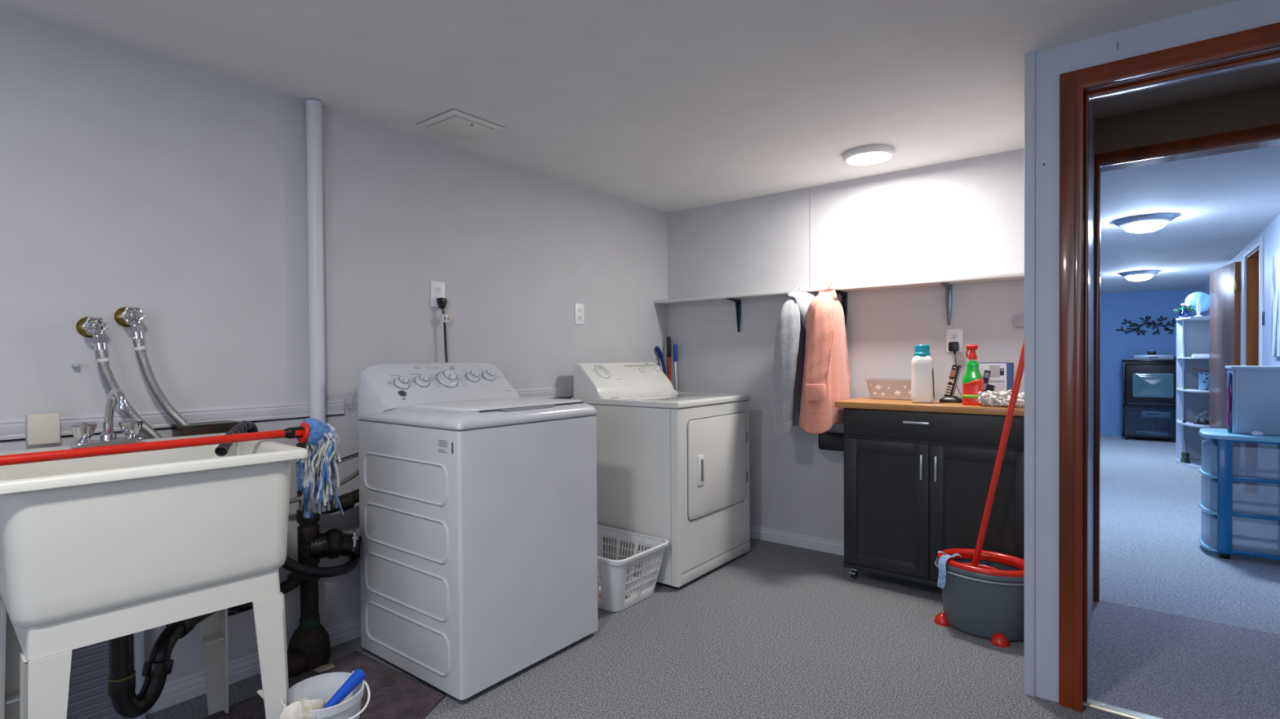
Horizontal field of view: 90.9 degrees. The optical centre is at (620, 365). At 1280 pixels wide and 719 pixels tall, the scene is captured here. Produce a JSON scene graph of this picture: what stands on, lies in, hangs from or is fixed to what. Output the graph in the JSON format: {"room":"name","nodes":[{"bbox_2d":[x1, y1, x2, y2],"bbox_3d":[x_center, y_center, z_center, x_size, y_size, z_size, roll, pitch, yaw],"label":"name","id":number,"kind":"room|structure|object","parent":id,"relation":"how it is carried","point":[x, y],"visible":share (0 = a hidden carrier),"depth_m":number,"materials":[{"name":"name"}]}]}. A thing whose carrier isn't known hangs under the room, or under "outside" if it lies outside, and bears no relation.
{"room":"laundry room","nodes":[
{"label":"laundry room","id":0,"kind":"room"},
{"bbox_2d":[0,8,667,684],"bbox_3d":[-1.301,0.051,2.265,0.100,2.060,5.300,0,1,39],"label":"wall","id":1,"kind":"structure","parent":0,"point":[175,193],"depth_m":2.21,"materials":[{"name":"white paint"}]},
{"bbox_2d":[75,316,108,343],"bbox_3d":[-1.537,-0.103,1.833,0.073,0.082,0.062,0,1,39],"label":"water valve","id":2,"kind":"object","parent":1,"relation":"attached to","point":[86,326],"visible":1,"depth_m":1.82,"materials":[{"name":"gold metal"}]},
{"bbox_2d":[93,342,162,439],"bbox_3d":[-1.439,0.181,1.902,0.045,0.498,0.228,0,1,44],"label":"hose","id":3,"kind":"object","parent":2,"relation":"hanging from","point":[100,348],"visible":0.6,"depth_m":1.84,"materials":[{"name":"metal"}]},
{"bbox_2d":[114,306,145,333],"bbox_3d":[-1.482,-0.138,1.902,0.073,0.082,0.062,0,1,39],"label":"water valve","id":4,"kind":"object","parent":1,"relation":"attached to","point":[126,317],"visible":0.99,"depth_m":1.89,"materials":[{"name":"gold metal"}]},
{"bbox_2d":[131,331,189,426],"bbox_3d":[-1.372,0.144,1.980,0.258,0.495,0.042,-1,1,-44],"label":"hose","id":5,"kind":"object","parent":4,"relation":"hanging from","point":[138,338],"visible":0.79,"depth_m":1.92,"materials":[{"name":"metal"}]},
{"bbox_2d":[0,400,344,442],"bbox_3d":[-1.966,0.182,1.348,0.013,0.054,2.833,0,1,39],"label":"trim","id":6,"kind":"structure","parent":1,"relation":"attached to","point":[15,428],"depth_m":2.07,"materials":[{"name":"grey paint"}]},
{"bbox_2d":[172,420,239,436],"bbox_3d":[-1.344,0.235,2.040,0.116,0.098,0.160,0,1,39],"label":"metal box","id":7,"kind":"object","parent":1,"relation":"attached to","point":[219,426],"visible":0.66,"depth_m":2.00,"materials":[{"name":"metal"}]},
{"bbox_2d":[145,617,360,715],"bbox_3d":[-1.263,1.046,2.226,0.013,0.072,5.057,0,1,39],"label":"baseboard","id":8,"kind":"structure","parent":1,"relation":"attached to","point":[180,691],"depth_m":2.15,"materials":[{"name":"paint"}]},
{"bbox_2d":[306,99,325,422],"bbox_3d":[-1.133,-0.348,2.342,0.053,1.255,0.053,0,1,39],"label":"vent pipe","id":9,"kind":"object","parent":1,"relation":"attached to","point":[313,107],"visible":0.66,"depth_m":2.32,"materials":[{"name":"plastic"}]},
{"bbox_2d":[430,280,444,307],"bbox_3d":[-0.809,-0.315,2.790,0.008,0.115,0.073,0,1,39],"label":"wall outlet","id":10,"kind":"object","parent":1,"relation":"attached to","point":[437,288],"visible":0.79,"depth_m":2.78,"materials":[{"name":"plastic"}]},
{"bbox_2d":[435,286,441,302],"bbox_3d":[-0.807,-0.315,2.788,0.002,0.069,0.033,0,1,39],"label":"receptacle","id":11,"kind":"object","parent":10,"relation":"attached to","point":[437,289],"depth_m":2.79,"materials":[{"name":"plastic"}]},
{"bbox_2d":[436,297,448,362],"bbox_3d":[-0.770,-0.063,2.773,0.078,0.472,0.040,0,1,39],"label":"power cord","id":12,"kind":"object","parent":1,"relation":"attached to","point":[442,302],"visible":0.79,"depth_m":2.78,"materials":[{"name":"black plastic"}]},
{"bbox_2d":[442,314,451,322],"bbox_3d":[-0.770,-0.208,2.788,0.003,0.034,0.044,0,1,39],"label":"tag","id":13,"kind":"object","parent":12,"relation":"hanging from","point":[446,318],"visible":1,"depth_m":2.79,"materials":[{"name":"paper"}]},
{"bbox_2d":[515,386,573,398],"bbox_3d":[-0.172,0.141,3.580,0.013,0.054,1.560,0,1,39],"label":"trim","id":14,"kind":"structure","parent":1,"relation":"attached to","point":[559,392],"depth_m":3.31,"materials":[{"name":"grey paint"}]},
{"bbox_2d":[574,303,584,324],"bbox_3d":[-0.230,-0.287,3.511,0.008,0.115,0.073,0,1,39],"label":"wall outlet","id":15,"kind":"object","parent":1,"relation":"attached to","point":[579,308],"visible":1,"depth_m":3.51,"materials":[{"name":"plastic"}]},
{"bbox_2d":[577,307,582,319],"bbox_3d":[-0.228,-0.287,3.510,0.002,0.069,0.033,0,1,39],"label":"receptacle","id":16,"kind":"object","parent":15,"relation":"attached to","point":[580,309],"depth_m":3.51,"materials":[{"name":"plastic"}]},
{"bbox_2d":[0,0,1236,213],"bbox_3d":[0.017,-1.000,1.187,3.500,0.050,5.300,0,1,39],"label":"ceiling","id":17,"kind":"structure","parent":0,"point":[667,106],"depth_m":2.08,"materials":[{"name":"white paint"}]},
{"bbox_2d":[416,108,504,142],"bbox_3d":[-0.659,-0.979,2.591,0.251,0.016,0.255,0,1,39],"label":"access hatch","id":18,"kind":"object","parent":17,"relation":"attached to","point":[454,123],"visible":1,"depth_m":2.56,"materials":[{"name":"paint"}]},
{"bbox_2d":[842,144,895,165],"bbox_3d":[1.173,-0.991,2.978,0.232,0.028,0.232,0,1,39],"label":"recessed light","id":19,"kind":"object","parent":17,"relation":"in","point":[868,154],"visible":1,"depth_m":2.93,"materials":[{"name":"white plastic"}]},
{"bbox_2d":[846,151,891,164],"bbox_3d":[1.173,-0.979,2.978,0.206,0.004,0.206,0,1,-2],"label":"diffuser","id":20,"kind":"object","parent":19,"relation":"attached to","point":[852,157],"depth_m":2.96,"materials":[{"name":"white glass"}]},
{"bbox_2d":[654,346,666,375],"bbox_3d":[0.265,0.451,4.091,0.095,1.153,0.039,-1,1,-31],"label":"brush","id":21,"kind":"object","parent":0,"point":[657,348],"visible":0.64,"depth_m":4.08,"materials":[{"name":"blue plastic"}]},
{"bbox_2d":[145,435,1279,718],"bbox_3d":[2.318,1.062,4.058,3.500,0.061,12.600,0,1,39],"label":"floor","id":22,"kind":"structure","parent":0,"point":[775,631],"depth_m":2.38,"materials":[{"name":"grey carpet"}]},
{"bbox_2d":[34,631,145,718],"bbox_3d":[-1.556,0.904,1.831,0.022,0.370,0.278,0,1,39],"label":"panel","id":23,"kind":"object","parent":22,"relation":"on","point":[88,698],"visible":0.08,"depth_m":1.85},
{"bbox_2d":[0,388,307,718],"bbox_3d":[-1.213,0.576,1.599,0.600,1.026,0.590,0,1,42],"label":"utility sink","id":24,"kind":"object","parent":22,"relation":"on","point":[93,550],"visible":0.98,"depth_m":1.42,"materials":[{"name":"white plastic"}]},
{"bbox_2d":[25,412,60,445],"bbox_3d":[-1.599,0.175,1.742,0.032,0.085,0.068,0,1,39],"label":"soap box","id":25,"kind":"object","parent":24,"relation":"on","point":[42,428],"visible":1,"depth_m":1.73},
{"bbox_2d":[69,388,144,448],"bbox_3d":[-1.393,0.140,1.718,0.111,0.155,0.162,0,1,39],"label":"faucet","id":26,"kind":"object","parent":24,"relation":"on","point":[82,431],"depth_m":1.72,"materials":[{"name":"silver metal"}]},
{"bbox_2d":[0,432,307,628],"bbox_3d":[-1.215,0.373,1.596,0.600,0.312,0.590,0,1,42],"label":"basin","id":27,"kind":"object","parent":24,"relation":"in","point":[89,540],"depth_m":1.39,"materials":[{"name":"white plastic"}]},
{"bbox_2d":[0,417,343,518],"bbox_3d":[-1.308,0.316,1.411,0.129,0.304,1.350,0,1,41],"label":"mop","id":28,"kind":"object","parent":24,"relation":"hanging from","point":[316,473],"visible":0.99,"depth_m":1.82,"materials":[{"name":"red plastic"}]},
{"bbox_2d":[283,426,304,439],"bbox_3d":[-0.949,0.195,1.824,0.034,0.033,0.052,0,1,39],"label":"socket","id":29,"kind":"object","parent":28,"relation":"attached to","point":[298,433],"depth_m":1.82,"materials":[{"name":"black plastic"}]},
{"bbox_2d":[106,603,247,718],"bbox_3d":[-1.244,0.705,1.822,0.088,0.403,0.520,0,1,2],"label":"trap","id":30,"kind":"object","parent":24,"relation":"attached to","point":[121,680],"visible":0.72,"depth_m":1.63,"materials":[{"name":"plastic"}]},
{"bbox_2d":[214,420,359,577],"bbox_3d":[-1.113,0.462,2.175,0.225,0.580,0.823,0,1,14],"label":"hose","id":31,"kind":"object","parent":24,"relation":"hanging from","point":[243,427],"visible":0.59,"depth_m":2.14,"materials":[{"name":"black rubber"}]},
{"bbox_2d":[227,443,361,677],"bbox_3d":[-1.109,0.682,2.277,0.588,0.805,0.165,-1,1,-44],"label":"drain pipe","id":32,"kind":"object","parent":22,"relation":"on","point":[309,645],"visible":0.6,"depth_m":2.25,"materials":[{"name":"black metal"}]},
{"bbox_2d":[202,651,446,718],"bbox_3d":[-0.909,1.075,1.951,0.729,0.014,0.700,0,1,23],"label":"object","id":33,"kind":"object","parent":22,"relation":"on","point":[394,695],"visible":0.59,"depth_m":2.04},
{"bbox_2d":[314,663,335,672],"bbox_3d":[-1.046,1.073,2.223,0.044,0.013,0.064,0,1,39],"label":"flake","id":34,"kind":"object","parent":33,"relation":"on","point":[326,667],"visible":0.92,"depth_m":2.22,"materials":[{"name":"beige"}]},
{"bbox_2d":[281,671,370,718],"bbox_3d":[-0.765,0.961,1.637,0.219,0.233,0.205,0,1,39],"label":"bucket","id":35,"kind":"object","parent":33,"relation":"on","point":[324,686],"visible":0.77,"depth_m":1.69,"materials":[{"name":"plastic"}]},
{"bbox_2d":[279,697,325,718],"bbox_3d":[-0.793,0.866,1.567,0.091,0.063,0.093,0,1,-3],"label":"rag","id":36,"kind":"object","parent":35,"relation":"on","point":[301,708],"visible":0.96,"depth_m":1.55,"materials":[{"name":"fabric"}]},
{"bbox_2d":[324,668,365,708],"bbox_3d":[-0.732,0.855,1.649,0.037,0.072,0.136,0,1,27],"label":"scrub brush","id":37,"kind":"object","parent":35,"relation":"in","point":[358,676],"visible":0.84,"depth_m":1.65,"materials":[{"name":"blue plastic"}]},
{"bbox_2d":[357,362,598,700],"bbox_3d":[-0.538,0.531,2.427,0.625,1.085,0.672,0,1,39],"label":"washing machine","id":38,"kind":"object","parent":22,"relation":"on","point":[478,520],"visible":1,"depth_m":2.19,"materials":[{"name":"white metal"}]},
{"bbox_2d":[288,469,359,503],"bbox_3d":[-1.086,0.381,2.333,0.068,0.216,0.548,0,1,39],"label":"supply hose","id":39,"kind":"object","parent":38,"relation":"attached to","point":[356,473],"visible":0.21,"depth_m":2.35,"materials":[{"name":"rubber"}]},
{"bbox_2d":[391,365,511,391],"bbox_3d":[-0.699,0.058,2.551,0.098,0.110,0.553,0,1,44],"label":"print","id":40,"kind":"object","parent":38,"relation":"attached to","point":[403,378],"depth_m":2.52},
{"bbox_2d":[597,524,668,612],"bbox_3d":[-0.086,0.939,2.942,0.531,0.245,0.405,0,1,39],"label":"laundry basket","id":41,"kind":"object","parent":22,"relation":"on","point":[613,579],"visible":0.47,"depth_m":2.81,"materials":[{"name":"plastic"}]},
{"bbox_2d":[570,361,750,589],"bbox_3d":[0.233,0.519,3.429,0.696,1.073,0.728,0,1,39],"label":"dryer","id":42,"kind":"object","parent":22,"relation":"on","point":[673,466],"visible":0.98,"depth_m":3.15,"materials":[{"name":"white metal"}]},
{"bbox_2d":[666,336,671,381],"bbox_3d":[0.320,0.426,4.107,0.060,1.230,0.130,0,1,39],"label":"broom","id":43,"kind":"object","parent":22,"relation":"on","point":[668,338],"visible":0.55,"depth_m":4.10,"materials":[{"name":"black plastic"}]},
{"bbox_2d":[673,344,678,391],"bbox_3d":[0.364,0.452,4.043,0.130,1.181,0.144,0,1,39],"label":"broom","id":44,"kind":"object","parent":22,"relation":"on","point":[675,352],"visible":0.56,"depth_m":4.10,"materials":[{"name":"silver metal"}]},
{"bbox_2d":[817,397,1024,587],"bbox_3d":[1.407,0.613,3.046,1.094,0.878,0.406,0,1,41],"label":"kitchen cart","id":45,"kind":"object","parent":22,"relation":"on","point":[917,477],"visible":0.65,"depth_m":2.84,"materials":[{"name":"grey paint"}]},
{"bbox_2d":[864,377,911,399],"bbox_3d":[1.405,0.119,3.203,0.287,0.102,0.143,0,1,39],"label":"plastic container","id":46,"kind":"object","parent":45,"relation":"on","point":[878,388],"visible":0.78,"depth_m":3.17,"materials":[{"name":"plastic"}]},
{"bbox_2d":[911,344,934,403],"bbox_3d":[1.411,0.040,2.945,0.096,0.271,0.085,0,1,21],"label":"detergent bottle","id":47,"kind":"object","parent":45,"relation":"on","point":[922,391],"visible":1,"depth_m":2.91,"materials":[{"name":"plastic"}]},
{"bbox_2d":[834,397,1024,416],"bbox_3d":[1.497,0.190,2.964,0.848,0.031,0.385,0,1,41],"label":"countertop","id":48,"kind":"structure","parent":45,"relation":"on","point":[860,402],"depth_m":2.85,"materials":[{"name":"brown wood"}]},
{"bbox_2d":[938,364,962,403],"bbox_3d":[1.575,0.085,2.959,0.132,0.178,0.087,0,1,39],"label":"cordless phone","id":49,"kind":"object","parent":45,"relation":"on","point":[948,397],"visible":0.95,"depth_m":2.95,"materials":[{"name":"black plastic"}]},
{"bbox_2d":[962,344,983,405],"bbox_3d":[1.560,0.042,2.789,0.082,0.268,0.056,0,1,39],"label":"spray bottle","id":50,"kind":"object","parent":45,"relation":"on","point":[972,380],"visible":0.91,"depth_m":2.77,"materials":[{"name":"red plastic"}]},
{"bbox_2d":[978,362,1013,392],"bbox_3d":[1.744,0.080,2.923,0.134,0.186,0.069,0,1,36],"label":"box","id":51,"kind":"object","parent":45,"relation":"on","point":[997,376],"visible":0.69,"depth_m":2.89,"materials":[{"name":"cardboard"}]},
{"bbox_2d":[989,364,999,377],"bbox_3d":[1.721,0.026,2.900,0.040,0.055,0.002,0,1,36],"label":"picture","id":52,"kind":"object","parent":51,"relation":"on","point":[993,369],"depth_m":2.90},
{"bbox_2d":[977,390,1024,406],"bbox_3d":[1.658,0.139,2.671,0.233,0.077,0.138,0,1,39],"label":"mop","id":53,"kind":"object","parent":45,"relation":"on","point":[988,397],"visible":0.67,"depth_m":2.68,"materials":[{"name":"white fabric"}]},
{"bbox_2d":[933,548,1024,648],"bbox_3d":[1.465,0.917,2.526,0.372,0.281,0.300,0,1,39],"label":"bucket","id":54,"kind":"object","parent":22,"relation":"on","point":[987,600],"visible":0.77,"depth_m":2.43,"materials":[{"name":"grey plastic"}]},
{"bbox_2d":[937,551,961,588],"bbox_3d":[1.312,0.822,2.521,0.094,0.135,0.072,0,1,39],"label":"cloth","id":55,"kind":"object","parent":54,"relation":"on","point":[943,559],"visible":1,"depth_m":2.52,"materials":[{"name":"fabric"}]},
{"bbox_2d":[963,563,997,569],"bbox_3d":[1.431,0.858,2.531,0.189,0.073,0.170,0,1,39],"label":"basket","id":56,"kind":"object","parent":54,"relation":"on","point":[970,564],"depth_m":2.58,"materials":[{"name":"red plastic"}]},
{"bbox_2d":[971,338,1024,567],"bbox_3d":[1.468,0.338,2.490,0.295,1.104,0.149,0,1,39],"label":"mop","id":57,"kind":"object","parent":54,"relation":"in","point":[1020,367],"visible":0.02,"depth_m":2.48,"materials":[{"name":"red plastic"}]},
{"bbox_2d":[1121,359,1176,442],"bbox_3d":[6.766,0.438,8.049,0.564,1.025,0.430,0,1,39],"label":"tv stand","id":58,"kind":"object","parent":22,"relation":"on","point":[1130,425],"visible":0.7,"depth_m":8.11,"materials":[{"name":"black wood"}]},
{"bbox_2d":[1122,404,1176,408],"bbox_3d":[6.769,0.516,8.054,0.540,0.020,0.420,0,1,39],"label":"shelf","id":59,"kind":"object","parent":58,"relation":"attached to","point":[1123,406],"depth_m":7.94,"materials":[{"name":"black wood"}]},
{"bbox_2d":[1124,364,1176,406],"bbox_3d":[6.749,0.246,8.028,0.490,0.520,0.358,0,1,39],"label":"television","id":60,"kind":"object","parent":58,"relation":"on","point":[1144,384],"visible":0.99,"depth_m":7.89,"materials":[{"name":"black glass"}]},
{"bbox_2d":[1125,414,1175,431],"bbox_3d":[6.784,0.765,8.073,0.480,0.226,0.340,0,1,39],"label":"shelf","id":61,"kind":"object","parent":58,"relation":"in","point":[1150,420],"visible":0.75,"depth_m":8.04,"materials":[{"name":"wood"}]},
{"bbox_2d":[1136,429,1168,435],"bbox_3d":[6.777,0.858,8.033,0.310,0.044,0.252,0,1,39],"label":"cable box","id":62,"kind":"object","parent":58,"relation":"on","point":[1140,432],"visible":0.98,"depth_m":7.97,"materials":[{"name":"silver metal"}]},
{"bbox_2d":[1133,355,1173,359],"bbox_3d":[6.787,-0.105,8.027,0.380,0.059,0.302,0,1,39],"label":"recorder","id":63,"kind":"object","parent":58,"relation":"on","point":[1135,357],"visible":0.9,"depth_m":7.91,"materials":[{"name":"silver metal"}]},
{"bbox_2d":[1176,315,1209,468],"bbox_3d":[5.716,0.253,6.227,0.335,1.451,0.740,0,1,39],"label":"corner shelf","id":64,"kind":"object","parent":22,"relation":"on","point":[1197,328],"visible":0.59,"depth_m":6.49,"materials":[{"name":"white laminate"}]},
{"bbox_2d":[1173,302,1196,318],"bbox_3d":[5.642,-0.553,6.301,0.138,0.160,0.168,-1,1,-38],"label":"potted flowers","id":65,"kind":"object","parent":64,"relation":"on","point":[1183,313],"visible":0.98,"depth_m":6.28,"materials":[{"name":"green plant"}]},
{"bbox_2d":[1184,452,1190,463],"bbox_3d":[5.585,0.907,6.203,0.040,0.110,0.040,0,1,39],"label":"figurine","id":66,"kind":"object","parent":64,"relation":"on","point":[1187,460],"visible":1,"depth_m":6.19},
{"bbox_2d":[1184,292,1209,316],"bbox_3d":[5.751,-0.603,6.273,0.196,0.260,0.196,-1,1,-24],"label":"globe","id":67,"kind":"object","parent":64,"relation":"on","point":[1191,299],"visible":0.62,"depth_m":6.22},
{"bbox_2d":[1194,297,1201,316],"bbox_3d":[5.606,-0.568,6.108,0.068,0.194,0.068,0,1,39],"label":"candle holder","id":68,"kind":"object","parent":64,"relation":"on","point":[1198,299],"visible":0.91,"depth_m":6.10,"materials":[{"name":"ceramic"}]},
{"bbox_2d":[1196,297,1199,311],"bbox_3d":[5.606,-0.593,6.108,0.027,0.143,0.027,0,1,39],"label":"candle","id":69,"kind":"object","parent":68,"relation":"on","point":[1198,300],"depth_m":6.10,"materials":[{"name":"wax"}]},
{"bbox_2d":[1191,354,1208,357],"bbox_3d":[5.659,-0.096,6.132,0.135,0.030,0.150,0,1,39],"label":"stacked papers","id":70,"kind":"object","parent":64,"relation":"on","point":[1193,355],"visible":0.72,"depth_m":6.08,"materials":[{"name":"paper"}]},
{"bbox_2d":[1193,410,1208,424],"bbox_3d":[5.644,0.502,6.103,0.130,0.136,0.071,0,1,39],"label":"sculpture","id":71,"kind":"object","parent":64,"relation":"on","point":[1202,418],"visible":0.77,"depth_m":6.09,"materials":[{"name":"grey stone"}]},
{"bbox_2d":[1198,372,1208,390],"bbox_3d":[5.648,0.152,6.088,0.092,0.174,0.092,0,1,39],"label":"patterned cup","id":72,"kind":"object","parent":64,"relation":"on","point":[1203,377],"visible":0.83,"depth_m":6.06,"materials":[{"name":"ceramic"}]},
{"bbox_2d":[1198,428,1279,559],"bbox_3d":[3.426,0.701,3.443,0.394,0.662,0.424,0,1,39],"label":"plastic drawer unit","id":73,"kind":"object","parent":22,"relation":"on","point":[1239,504],"visible":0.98,"depth_m":3.33,"materials":[{"name":"blue plastic"}]},
{"bbox_2d":[1226,372,1231,432],"bbox_3d":[3.351,0.203,3.469,0.018,0.330,0.068,0,1,39],"label":"fabric","id":74,"kind":"object","parent":73,"relation":"on","point":[1228,375],"visible":1,"depth_m":3.45,"materials":[{"name":"fabric"}]},
{"bbox_2d":[1225,365,1279,435],"bbox_3d":[3.500,0.186,3.436,0.270,0.365,0.260,0,1,39],"label":"storage bin","id":75,"kind":"object","parent":73,"relation":"on","point":[1255,390],"visible":0.85,"depth_m":3.37,"materials":[{"name":"plastic"}]},
{"bbox_2d":[1252,431,1263,436],"bbox_3d":[3.346,0.358,3.307,0.044,0.027,0.028,0,1,39],"label":"pebble","id":76,"kind":"object","parent":73,"relation":"on","point":[1258,433],"visible":1,"depth_m":3.30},
{"bbox_2d":[666,83,1279,542],"bbox_3d":[1.645,-0.027,3.216,3.500,2.150,0.135,0,1,39],"label":"wall","id":77,"kind":"structure","parent":0,"point":[963,217],"depth_m":3.41,"materials":[{"name":"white paint"}]},
{"bbox_2d":[725,297,741,332],"bbox_3d":[0.682,-0.302,3.806,0.028,0.200,0.144,0,1,39],"label":"shelf bracket","id":78,"kind":"object","parent":77,"relation":"attached to","point":[738,302],"visible":1,"depth_m":3.84,"materials":[{"name":"black metal"}]},
{"bbox_2d":[749,525,844,555],"bbox_3d":[1.151,1.012,3.537,2.106,0.072,0.013,0,1,39],"label":"baseboard","id":79,"kind":"structure","parent":77,"relation":"attached to","point":[826,545],"depth_m":3.63,"materials":[{"name":"paint"}]},
{"bbox_2d":[653,271,1024,304],"bbox_3d":[1.094,-0.410,3.464,2.128,0.018,0.158,0,1,39],"label":"wall shelf","id":80,"kind":"object","parent":77,"relation":"attached to","point":[1012,276],"visible":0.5,"depth_m":3.25,"materials":[{"name":"wood"}]},
{"bbox_3d":[0.953,-0.347,3.421,0.056,0.172,0.306,0,1,39],"label":"clothes hanger","id":81,"kind":"object","parent":80,"relation":"hanging from","visible":0},
{"bbox_2d":[772,291,815,435],"bbox_3d":[0.972,-0.029,3.353,0.194,0.749,0.513,0,1,33],"label":"hoodie","id":82,"kind":"object","parent":81,"relation":"hanging from","point":[789,346],"visible":0.72,"depth_m":3.19,"materials":[{"name":"fabric"}]},
{"bbox_2d":[787,291,815,329],"bbox_3d":[0.968,-0.284,3.335,0.200,0.254,0.213,0,1,39],"label":"hood","id":83,"kind":"object","parent":82,"relation":"attached to","point":[802,300],"depth_m":3.28,"materials":[{"name":"fabric"}]},
{"bbox_2d":[835,289,847,328],"bbox_3d":[1.187,-0.301,3.400,0.028,0.200,0.144,0,1,39],"label":"shelf bracket","id":84,"kind":"object","parent":77,"relation":"attached to","point":[844,295],"visible":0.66,"depth_m":3.44,"materials":[{"name":"black metal"}]},
{"bbox_2d":[940,282,951,324],"bbox_3d":[1.589,-0.300,3.077,0.028,0.200,0.144,0,1,39],"label":"shelf bracket","id":85,"kind":"object","parent":77,"relation":"attached to","point":[948,286],"visible":1,"depth_m":3.12,"materials":[{"name":"grey metal"}]},
{"bbox_2d":[946,328,963,352],"bbox_3d":[1.653,-0.123,3.117,0.073,0.115,0.008,0,1,39],"label":"wall outlet","id":86,"kind":"object","parent":77,"relation":"attached to","point":[952,335],"visible":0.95,"depth_m":3.11,"materials":[{"name":"plastic"}]},
{"bbox_2d":[948,342,962,396],"bbox_3d":[1.653,0.026,3.044,0.049,0.284,0.171,-1,1,-11],"label":"power adapter","id":87,"kind":"object","parent":86,"relation":"in","point":[953,347],"visible":0.72,"depth_m":3.09,"materials":[{"name":"black plastic"}]},
{"bbox_2d":[1013,315,1024,327],"bbox_3d":[1.876,-0.206,2.928,0.078,0.055,0.020,0,1,39],"label":"wall box","id":88,"kind":"object","parent":77,"relation":"attached to","point":[1019,321],"visible":0.56,"depth_m":2.93,"materials":[{"name":"paint"}]},
{"bbox_2d":[1093,124,1279,601],"bbox_3d":[2.446,0.059,2.585,0.800,1.982,0.116,0,1,39],"label":"door frame","id":89,"kind":"structure","parent":77,"relation":"in","point":[1267,135],"depth_m":2.74,"materials":[{"name":"brown wood"}]},
{"bbox_2d":[1023,52,1035,697],"bbox_3d":[1.322,0.035,2.032,0.029,2.060,0.038,0,1,39],"label":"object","id":90,"kind":"structure","parent":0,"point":[1029,59],"depth_m":2.02,"materials":[{"name":"paint"}]},
{"bbox_2d":[1088,101,1094,637],"bbox_3d":[1.798,-0.013,2.423,0.008,2.140,0.970,0,1,39],"label":"wall","id":91,"kind":"structure","parent":0,"point":[1091,119],"depth_m":2.58,"materials":[{"name":"paint"}]},
{"bbox_2d":[1083,698,1163,718],"bbox_3d":[1.760,1.061,1.752,0.781,0.010,0.044,0,1,39],"label":"trim","id":92,"kind":"structure","parent":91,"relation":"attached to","point":[1132,714],"depth_m":1.93,"materials":[{"name":"metal"}]},
{"bbox_2d":[1100,288,1202,439],"bbox_3d":[6.564,-0.105,8.618,2.600,2.100,0.140,0,1,39],"label":"wall","id":93,"kind":"structure","parent":0,"point":[1116,346],"depth_m":8.39,"materials":[{"name":"blue paint"}]},
{"bbox_2d":[1115,315,1176,335],"bbox_3d":[6.868,-0.523,8.222,0.629,0.259,0.060,0,1,39],"label":"decor","id":94,"kind":"object","parent":93,"relation":"attached to","point":[1149,325],"visible":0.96,"depth_m":8.22,"materials":[{"name":"black metal"}]},
{"bbox_2d":[1035,0,1279,702],"bbox_3d":[1.839,-0.014,1.678,1.270,2.160,0.120,0,1,39],"label":"wall","id":95,"kind":"structure","parent":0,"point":[1237,15],"depth_m":1.99,"materials":[{"name":"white paint"}]},
{"bbox_2d":[1058,22,1279,712],"bbox_3d":[1.750,0.081,1.737,0.881,1.969,0.150,0,1,39],"label":"door frame","id":96,"kind":"structure","parent":95,"relation":"attached to","point":[1259,46],"depth_m":1.93,"materials":[{"name":"brown wood"}]},
{"bbox_2d":[1092,62,1279,119],"bbox_3d":[2.208,-1.098,2.125,1.260,0.030,1.090,0,1,39],"label":"ceiling","id":97,"kind":"structure","parent":0,"point":[1265,75],"depth_m":2.50,"materials":[{"name":"paint"}]},
{"bbox_2d":[1100,145,1279,293],"bbox_3d":[4.314,-1.010,5.816,2.600,0.187,7.300,0,1,39],"label":"ceiling","id":98,"kind":"structure","parent":0,"point":[1221,202],"depth_m":3.83,"materials":[{"name":"white paint"}]},
{"bbox_2d":[1119,270,1159,280],"bbox_3d":[5.300,-0.915,6.437,0.316,0.098,0.316,0,1,39],"label":"dome ceiling light","id":99,"kind":"object","parent":98,"relation":"attached to","point":[1140,275],"visible":0.98,"depth_m":6.36,"materials":[{"name":"glass"}]},
{"bbox_2d":[1113,213,1177,233],"bbox_3d":[3.344,-0.900,4.019,0.316,0.098,0.316,0,1,39],"label":"dome ceiling light","id":100,"kind":"object","parent":98,"relation":"attached to","point":[1147,223],"visible":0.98,"depth_m":3.94,"materials":[{"name":"glass"}]},
{"bbox_2d":[1201,214,1279,365],"bbox_3d":[5.124,-0.051,5.119,0.100,2.100,7.200,0,1,39],"label":"wall","id":101,"kind":"structure","parent":0,"point":[1270,234],"depth_m":4.26,"materials":[{"name":"paint"}]},
{"bbox_2d":[1208,262,1240,439],"bbox_3d":[5.347,0.055,5.547,0.087,1.850,0.734,0,1,31],"label":"open door","id":102,"kind":"structure","parent":101,"relation":"in","point":[1224,281],"depth_m":5.54,"materials":[{"name":"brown wood"}]},
{"bbox_2d":[1246,247,1258,365],"bbox_3d":[4.777,0.077,4.656,0.140,1.860,0.720,0,1,39],"label":"door frame","id":103,"kind":"structure","parent":101,"relation":"in","point":[1252,260],"depth_m":4.94,"materials":[{"name":"orange wood"}]},
{"bbox_2d":[1242,236,1262,365],"bbox_3d":[4.716,0.052,4.704,0.015,1.910,0.820,0,1,39],"label":"trim","id":104,"kind":"structure","parent":101,"relation":"attached to","point":[1259,242],"depth_m":4.41,"materials":[{"name":"white paint"}]},
{"bbox_2d":[1271,250,1279,356],"bbox_3d":[3.921,-0.370,3.720,0.023,0.640,0.680,0,1,39],"label":"wall picture","id":105,"kind":"object","parent":101,"relation":"attached to","point":[1275,287],"visible":1,"depth_m":3.87,"materials":[{"name":"fabric"}]},
{"bbox_3d":[1.088,-0.355,3.313,0.056,0.172,0.306,0,1,39],"label":"clothes hanger","id":106,"kind":"object","parent":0,"visible":0},
{"bbox_2d":[799,288,850,434],"bbox_3d":[1.053,-0.033,3.249,0.204,0.734,0.525,0,1,35],"label":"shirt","id":107,"kind":"object","parent":106,"relation":"hanging from","point":[826,378],"visible":0.98,"depth_m":3.11,"materials":[{"name":"fabric"}]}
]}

